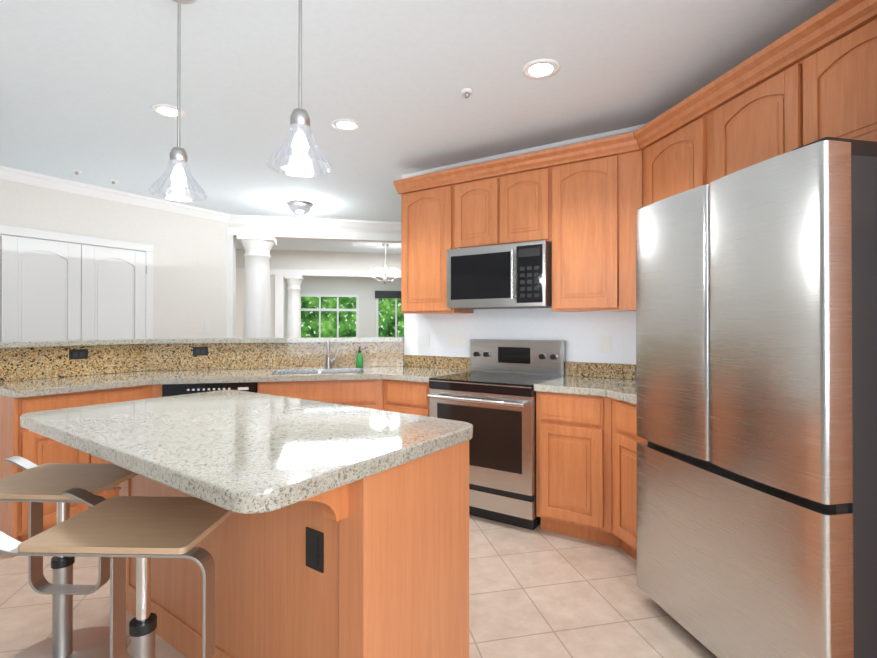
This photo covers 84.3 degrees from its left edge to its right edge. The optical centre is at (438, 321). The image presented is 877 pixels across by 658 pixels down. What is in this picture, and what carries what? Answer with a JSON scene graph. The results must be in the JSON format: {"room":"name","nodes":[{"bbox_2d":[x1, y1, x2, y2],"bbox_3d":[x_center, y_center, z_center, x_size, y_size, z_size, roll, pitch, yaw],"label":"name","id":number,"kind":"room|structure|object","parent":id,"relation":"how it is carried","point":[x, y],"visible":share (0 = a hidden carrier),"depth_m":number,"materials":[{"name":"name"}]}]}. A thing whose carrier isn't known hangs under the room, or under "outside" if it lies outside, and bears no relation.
{"room":"kitchen","nodes":[
{"label":"kitchen","id":0,"kind":"room"},
{"bbox_2d":[0,179,228,337],"bbox_3d":[-4.023,0.011,3.500,0.120,2.580,5.550,0,0,33],"label":"wall","id":1,"kind":"structure","parent":0,"point":[189,276],"depth_m":5.12,"materials":[{"name":"paint"}]},
{"bbox_2d":[0,225,152,340],"bbox_3d":[-3.306,0.254,4.470,0.033,2.105,1.290,0,0,33],"label":"closet doors","id":2,"kind":"structure","parent":1,"relation":"in","point":[54,290],"depth_m":4.41,"materials":[{"name":"white wood"}]},
{"bbox_2d":[0,166,229,222],"bbox_3d":[-3.956,-1.232,3.434,0.072,0.094,5.500,0,0,33],"label":"crown molding","id":3,"kind":"structure","parent":1,"relation":"attached to","point":[32,178],"depth_m":4.62,"materials":[{"name":"white"}]},
{"bbox_2d":[205,322,210,331],"bbox_3d":[-2.638,0.063,5.535,0.007,0.115,0.070,0,0,33],"label":"light switch","id":4,"kind":"object","parent":1,"relation":"attached to","point":[207,326],"visible":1,"depth_m":5.54,"materials":[{"name":"white plastic"}]},
{"bbox_2d":[229,223,400,336],"bbox_3d":[-0.245,0.028,6.319,4.758,2.580,0.140,0,0,-12],"label":"wall","id":5,"kind":"structure","parent":0,"point":[294,228],"depth_m":5.94,"materials":[{"name":"paint"}]},
{"bbox_2d":[227,227,400,336],"bbox_3d":[-0.951,0.099,6.085,3.237,2.435,0.018,0,0,-12],"label":"trim","id":6,"kind":"structure","parent":5,"relation":"attached to","point":[231,231],"depth_m":5.86,"materials":[{"name":"white paint"}]},
{"bbox_2d":[229,214,400,230],"bbox_3d":[-0.194,-1.215,6.229,4.700,0.094,0.072,0,0,-12],"label":"crown molding","id":7,"kind":"structure","parent":5,"relation":"attached to","point":[304,222],"depth_m":5.93,"materials":[{"name":"white paint"}]},
{"bbox_2d":[268,372,363,402],"bbox_3d":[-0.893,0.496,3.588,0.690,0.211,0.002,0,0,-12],"label":"base cabinet","id":8,"kind":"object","parent":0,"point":[325,386],"depth_m":3.52,"materials":[{"name":"brown wood"}]},
{"bbox_2d":[276,368,359,375],"bbox_3d":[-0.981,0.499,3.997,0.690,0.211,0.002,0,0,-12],"label":"sink","id":9,"kind":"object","parent":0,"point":[279,371],"depth_m":3.98,"materials":[{"name":"silver metal"}]},
{"bbox_2d":[236,249,400,336],"bbox_3d":[-1.523,0.043,8.810,6.200,2.580,0.310,0,0,-12],"label":"wall","id":10,"kind":"structure","parent":0,"point":[326,264],"depth_m":8.52,"materials":[{"name":"paint"}]},
{"bbox_2d":[325,340,339,367],"bbox_3d":[-0.879,0.271,4.005,0.125,0.235,0.207,0,0,-12],"label":"faucet","id":11,"kind":"object","parent":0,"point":[329,360],"visible":0.98,"depth_m":4.05,"materials":[{"name":"silver metal"}]},
{"bbox_2d":[285,277,400,336],"bbox_3d":[-2.219,0.060,11.693,6.300,2.580,0.120,0,0,-12],"label":"wall","id":12,"kind":"structure","parent":0,"point":[364,289],"depth_m":11.70,"materials":[{"name":"paint"}]},
{"bbox_2d":[300,291,403,336],"bbox_3d":[-1.909,-0.120,11.654,2.830,1.260,0.080,0,0,-12],"label":"window","id":13,"kind":"structure","parent":12,"relation":"in","point":[329,315],"depth_m":11.61,"materials":[{"name":"glass"},{"name":"white painted wood"}]},
{"bbox_2d":[328,400,359,403],"bbox_3d":[-0.937,0.602,3.792,0.690,0.002,0.420,0,0,-12],"label":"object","id":14,"kind":"structure","parent":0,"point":[329,401],"depth_m":3.56,"materials":[{"name":"brown wood"}]},
{"bbox_2d":[0,515,717,657],"bbox_3d":[-2.694,1.349,4.768,13.000,0.080,15.200,0,0,-12],"label":"floor","id":15,"kind":"structure","parent":0,"point":[538,592],"depth_m":2.21,"materials":[{"name":"tile"}]},
{"bbox_2d":[0,400,31,556],"bbox_3d":[-2.565,0.860,2.845,0.499,0.874,0.444,0,0,-12],"label":"base cabinet","id":16,"kind":"object","parent":15,"relation":"on","point":[15,440],"depth_m":2.71,"materials":[{"name":"brown wood"}]},
{"bbox_2d":[0,456,138,657],"bbox_3d":[-1.463,0.927,1.838,0.643,0.728,0.410,0,0,2],"label":"bar stool","id":17,"kind":"object","parent":15,"relation":"on","point":[35,486],"visible":0.81,"depth_m":1.81,"materials":[{"name":"brown wood"}]},
{"bbox_2d":[0,344,147,383],"bbox_3d":[-2.581,0.278,3.409,0.707,0.215,0.712,0,0,-12],"label":"backsplash","id":18,"kind":"structure","parent":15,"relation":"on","point":[39,375],"depth_m":3.35,"materials":[{"name":"brown stone"}]},
{"bbox_2d":[0,368,275,399],"bbox_3d":[-2.051,0.405,3.301,1.696,0.040,1.146,0,0,-12],"label":"countertop","id":19,"kind":"structure","parent":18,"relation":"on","point":[122,385],"depth_m":3.19,"materials":[{"name":"beige stone"}]},
{"bbox_2d":[0,336,403,347],"bbox_3d":[-1.641,0.152,3.683,3.034,0.039,1.000,0,0,-12],"label":"countertop","id":20,"kind":"structure","parent":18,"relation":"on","point":[116,342],"depth_m":3.84,"materials":[{"name":"grey stone"}]},
{"bbox_2d":[32,388,151,530],"bbox_3d":[-2.417,0.863,3.242,0.928,0.874,1.101,0,0,-12],"label":"base cabinet","id":21,"kind":"object","parent":15,"relation":"on","point":[45,450],"depth_m":2.87,"materials":[{"name":"brown wood"}]},
{"bbox_2d":[0,487,233,657],"bbox_3d":[-0.919,0.925,1.446,0.643,0.728,0.410,0,0,2],"label":"bar stool","id":22,"kind":"object","parent":15,"relation":"on","point":[118,530],"visible":0.94,"depth_m":1.34,"materials":[{"name":"brown wood"}]},
{"bbox_2d":[152,384,161,397],"bbox_3d":[-2.105,0.865,3.572,0.309,0.874,0.588,0,0,-12],"label":"base cabinet","id":23,"kind":"object","parent":15,"relation":"on","point":[156,388],"depth_m":3.31,"materials":[{"name":"brown wood"}]},
{"bbox_2d":[162,382,257,396],"bbox_3d":[-1.646,0.866,3.642,0.604,0.872,0.630,0,0,-12],"label":"dishwasher","id":24,"kind":"object","parent":15,"relation":"on","point":[174,389],"visible":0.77,"depth_m":3.35,"materials":[{"name":"black plastic"}]},
{"bbox_2d":[237,234,276,336],"bbox_3d":[-2.205,0.143,5.894,0.446,2.344,0.446,0,0,-12],"label":"column","id":25,"kind":"structure","parent":15,"relation":"on","point":[257,305],"depth_m":5.77,"materials":[{"name":"white paint"}]},
{"bbox_2d":[284,275,303,336],"bbox_3d":[-2.570,0.259,8.613,0.337,2.144,0.337,0,0,-12],"label":"column","id":26,"kind":"structure","parent":15,"relation":"on","point":[294,311],"depth_m":8.52,"materials":[{"name":"white paint"}]},
{"bbox_2d":[126,498,468,657],"bbox_3d":[-0.665,0.854,1.927,1.441,0.874,1.635,0,0,-12],"label":"kitchen island","id":27,"kind":"object","parent":15,"relation":"on","point":[341,531],"depth_m":1.53,"materials":[{"name":"brown wood"}]},
{"bbox_2d":[20,390,472,517],"bbox_3d":[-0.775,0.394,1.852,1.712,0.046,1.764,0,0,-12],"label":"island countertop","id":28,"kind":"structure","parent":27,"relation":"on","point":[246,454],"depth_m":1.52,"materials":[{"name":"grey stone"}]},
{"bbox_2d":[306,527,323,572],"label":"outlet","id":29,"kind":"object","parent":27,"relation":"attached to","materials":[{"name":"black plastic"}]},
{"bbox_2d":[341,400,363,407],"bbox_3d":[-0.932,0.963,3.815,0.820,0.680,0.609,0,0,-12],"label":"base cabinet","id":30,"kind":"object","parent":15,"relation":"on","point":[361,404],"depth_m":3.59,"materials":[{"name":"brown wood"}]},
{"bbox_2d":[364,380,382,409],"bbox_3d":[-0.421,0.867,3.926,0.367,0.874,0.609,0,0,-12],"label":"base cabinet","id":31,"kind":"object","parent":15,"relation":"on","point":[373,389],"depth_m":3.61,"materials":[{"name":"brown wood"}]},
{"bbox_2d":[364,364,403,379],"bbox_3d":[-0.421,0.409,3.917,0.372,0.040,0.633,0,0,-12],"label":"countertop","id":32,"kind":"structure","parent":31,"relation":"on","point":[369,373],"depth_m":3.77,"materials":[{"name":"beige stone"}]},
{"bbox_2d":[356,347,362,367],"bbox_3d":[-0.668,0.302,4.110,0.058,0.175,0.064,0,0,-12],"label":"soap bottle","id":33,"kind":"object","parent":32,"relation":"on","point":[359,360],"visible":1,"depth_m":4.09,"materials":[{"name":"green plastic"}]},
{"bbox_2d":[427,339,565,529],"bbox_3d":[0.406,0.718,3.382,0.749,1.164,0.712,0,0,33],"label":"range","id":34,"kind":"object","parent":15,"relation":"on","point":[490,396],"visible":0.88,"depth_m":3.12,"materials":[{"name":"grey metal"}]},
{"bbox_2d":[382,355,635,546],"bbox_3d":[0.429,0.793,3.417,2.143,1.014,0.631,0,0,33],"label":"base cabinet","id":35,"kind":"object","parent":15,"relation":"on","point":[574,451],"visible":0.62,"depth_m":2.89,"materials":[{"name":"brown wood"}]},
{"bbox_2d":[607,386,647,559],"bbox_3d":[1.267,0.789,2.695,0.633,1.015,0.691,0,0,-12],"label":"base cabinet","id":36,"kind":"object","parent":15,"relation":"on","point":[625,438],"visible":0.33,"depth_m":2.59,"materials":[{"name":"brown wood"}]},
{"bbox_2d":[636,137,876,657],"bbox_3d":[1.359,0.381,1.895,0.738,1.822,0.897,0,0,-12],"label":"refrigerator","id":37,"kind":"object","parent":15,"relation":"on","point":[756,366],"visible":1,"depth_m":1.57,"materials":[{"name":"grey metal"}]},
{"bbox_2d":[0,0,837,253],"bbox_3d":[-2.694,-1.311,4.783,13.000,0.080,15.200,0,0,-12],"label":"ceiling","id":38,"kind":"structure","parent":0,"point":[85,85],"depth_m":2.59,"materials":[{"name":"paint"}]},
{"bbox_2d":[72,169,81,174],"bbox_3d":[-3.049,-1.258,4.082,0.071,0.034,0.071,0,0,-39],"label":"sprinkler","id":39,"kind":"object","parent":38,"relation":"attached to","point":[76,171],"depth_m":4.07,"materials":[{"name":"white metal"}]},
{"bbox_2d":[151,104,185,117],"bbox_3d":[-1.639,-1.278,2.945,0.190,0.006,0.190,0,0,-12],"label":"recessed light","id":40,"kind":"object","parent":38,"relation":"in","point":[166,110],"visible":0.92,"depth_m":2.93,"materials":[{"name":"white plastic"}]},
{"bbox_2d":[148,0,206,200],"bbox_3d":[-1.002,-0.888,1.869,0.200,0.799,0.200,0,0,-12],"label":"pendant light","id":41,"kind":"object","parent":38,"relation":"hanging from","point":[176,180],"visible":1,"depth_m":1.86,"materials":[{"name":"white glass"}]},
{"bbox_2d":[267,0,331,176],"bbox_3d":[-0.439,-0.890,1.539,0.200,0.799,0.200,0,0,-12],"label":"pendant light","id":42,"kind":"object","parent":38,"relation":"hanging from","point":[297,152],"visible":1,"depth_m":1.53,"materials":[{"name":"white glass"}]},
{"bbox_2d":[287,200,312,214],"bbox_3d":[-1.488,-1.211,5.200,0.270,0.114,0.270,0,0,-12],"label":"flush ceiling light","id":43,"kind":"object","parent":38,"relation":"attached to","point":[299,207],"visible":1,"depth_m":5.12,"materials":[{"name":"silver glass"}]},
{"bbox_2d":[332,118,360,130],"bbox_3d":[-0.598,-1.277,3.146,0.190,0.006,0.190,0,0,-12],"label":"recessed light","id":44,"kind":"object","parent":38,"relation":"in","point":[343,124],"visible":1,"depth_m":3.14,"materials":[{"name":"white plastic"}]},
{"bbox_2d":[370,244,399,283],"bbox_3d":[-0.862,-0.928,7.856,0.485,0.649,0.466,0,0,-12],"label":"chandelier","id":45,"kind":"object","parent":38,"relation":"hanging from","point":[394,272],"visible":1,"depth_m":7.81,"materials":[{"name":"white glass"}]},
{"bbox_2d":[461,88,472,97],"bbox_3d":[0.158,-1.266,2.694,0.071,0.034,0.071,0,0,-21],"label":"sprinkler","id":46,"kind":"object","parent":38,"relation":"attached to","point":[466,92],"depth_m":2.68,"materials":[{"name":"white metal"}]},
{"bbox_2d":[522,59,559,78],"bbox_3d":[0.519,-1.281,2.460,0.190,0.006,0.190,0,0,-12],"label":"recessed light","id":47,"kind":"object","parent":38,"relation":"in","point":[540,69],"visible":1,"depth_m":2.45,"materials":[{"name":"white plastic"}]},
{"bbox_2d":[382,355,635,396],"bbox_3d":[0.428,0.355,3.419,2.141,0.140,0.633,0,0,33],"label":"countertop","id":48,"kind":"structure","parent":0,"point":[582,379],"depth_m":3.35,"materials":[{"name":"stone"}]},
{"bbox_2d":[404,308,635,363],"bbox_3d":[0.633,0.012,3.740,2.249,2.580,0.120,0,0,33],"label":"wall","id":49,"kind":"structure","parent":0,"point":[580,333],"depth_m":3.62,"materials":[{"name":"paint"}]},
{"bbox_2d":[423,334,429,346],"bbox_3d":[-0.106,0.160,4.138,0.070,0.115,0.007,0,0,33],"label":"outlet","id":50,"kind":"object","parent":49,"relation":"attached to","point":[426,337],"depth_m":4.13,"materials":[{"name":"white plastic"}]},
{"bbox_2d":[448,334,464,347],"bbox_3d":[0.147,0.159,3.975,0.165,0.115,0.007,0,0,33],"label":"outlet","id":51,"kind":"object","parent":49,"relation":"attached to","point":[456,340],"depth_m":3.97,"materials":[{"name":"white plastic"}]},
{"bbox_2d":[447,240,551,308],"bbox_3d":[0.475,-0.314,3.496,0.750,0.426,0.456,0,0,33],"label":"microwave","id":52,"kind":"object","parent":49,"relation":"attached to","point":[512,276],"visible":1,"depth_m":3.31,"materials":[{"name":"grey metal"}]},
{"bbox_2d":[393,132,642,313],"bbox_3d":[0.568,-0.596,3.480,1.966,1.051,0.388,0,0,33],"label":"upper cabinet","id":53,"kind":"object","parent":49,"relation":"attached to","point":[577,205],"visible":0.94,"depth_m":3.23,"materials":[{"name":"brown wood"}]},
{"bbox_2d":[402,124,644,178],"bbox_3d":[0.581,-1.230,3.666,2.150,0.094,0.072,0,0,33],"label":"crown molding","id":54,"kind":"structure","parent":49,"relation":"attached to","point":[547,147],"depth_m":3.57,"materials":[{"name":"white"}]},
{"bbox_2d":[600,336,610,352],"bbox_3d":[1.150,0.155,3.330,0.070,0.115,0.007,0,0,33],"label":"outlet","id":55,"kind":"object","parent":49,"relation":"attached to","point":[605,341],"depth_m":3.33,"materials":[{"name":"white plastic"}]},
{"bbox_2d":[607,386,635,403],"bbox_3d":[1.268,0.351,2.697,0.633,0.140,0.690,0,0,-12],"label":"countertop","id":56,"kind":"structure","parent":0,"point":[627,395],"depth_m":2.61,"materials":[{"name":"stone"}]},
{"bbox_3d":[-1.327,0.740,4.121,2.187,1.130,0.150,0,0,-12],"label":"wall","id":57,"kind":"structure","parent":0,"visible":0},
{"bbox_2d":[193,347,207,355],"bbox_3d":[-1.916,0.237,3.896,0.115,0.070,0.006,0,0,-12],"label":"outlet","id":58,"kind":"object","parent":57,"relation":"attached to","point":[200,351],"visible":1,"depth_m":3.89,"materials":[{"name":"black plastic"}]},
{"bbox_3d":[-2.943,0.714,2.722,0.510,1.165,2.662,0,0,33],"label":"wall","id":59,"kind":"structure","parent":0,"visible":0},
{"bbox_2d":[69,349,87,359],"bbox_3d":[-2.550,0.231,3.431,0.006,0.070,0.115,0,0,33],"label":"outlet","id":60,"kind":"object","parent":59,"relation":"attached to","point":[78,353],"visible":1,"depth_m":3.43,"materials":[{"name":"black plastic"}]},
{"bbox_3d":[2.096,-0.006,0.662,0.120,2.580,5.130,0,0,-12],"label":"wall","id":61,"kind":"structure","parent":0,"visible":0},
{"bbox_2d":[634,0,876,205],"bbox_3d":[1.483,-0.603,2.282,0.389,1.053,1.604,0,0,-12],"label":"upper cabinet","id":62,"kind":"object","parent":61,"relation":"attached to","point":[812,79],"visible":0.67,"depth_m":2.01,"materials":[{"name":"brown wood"}]}
]}

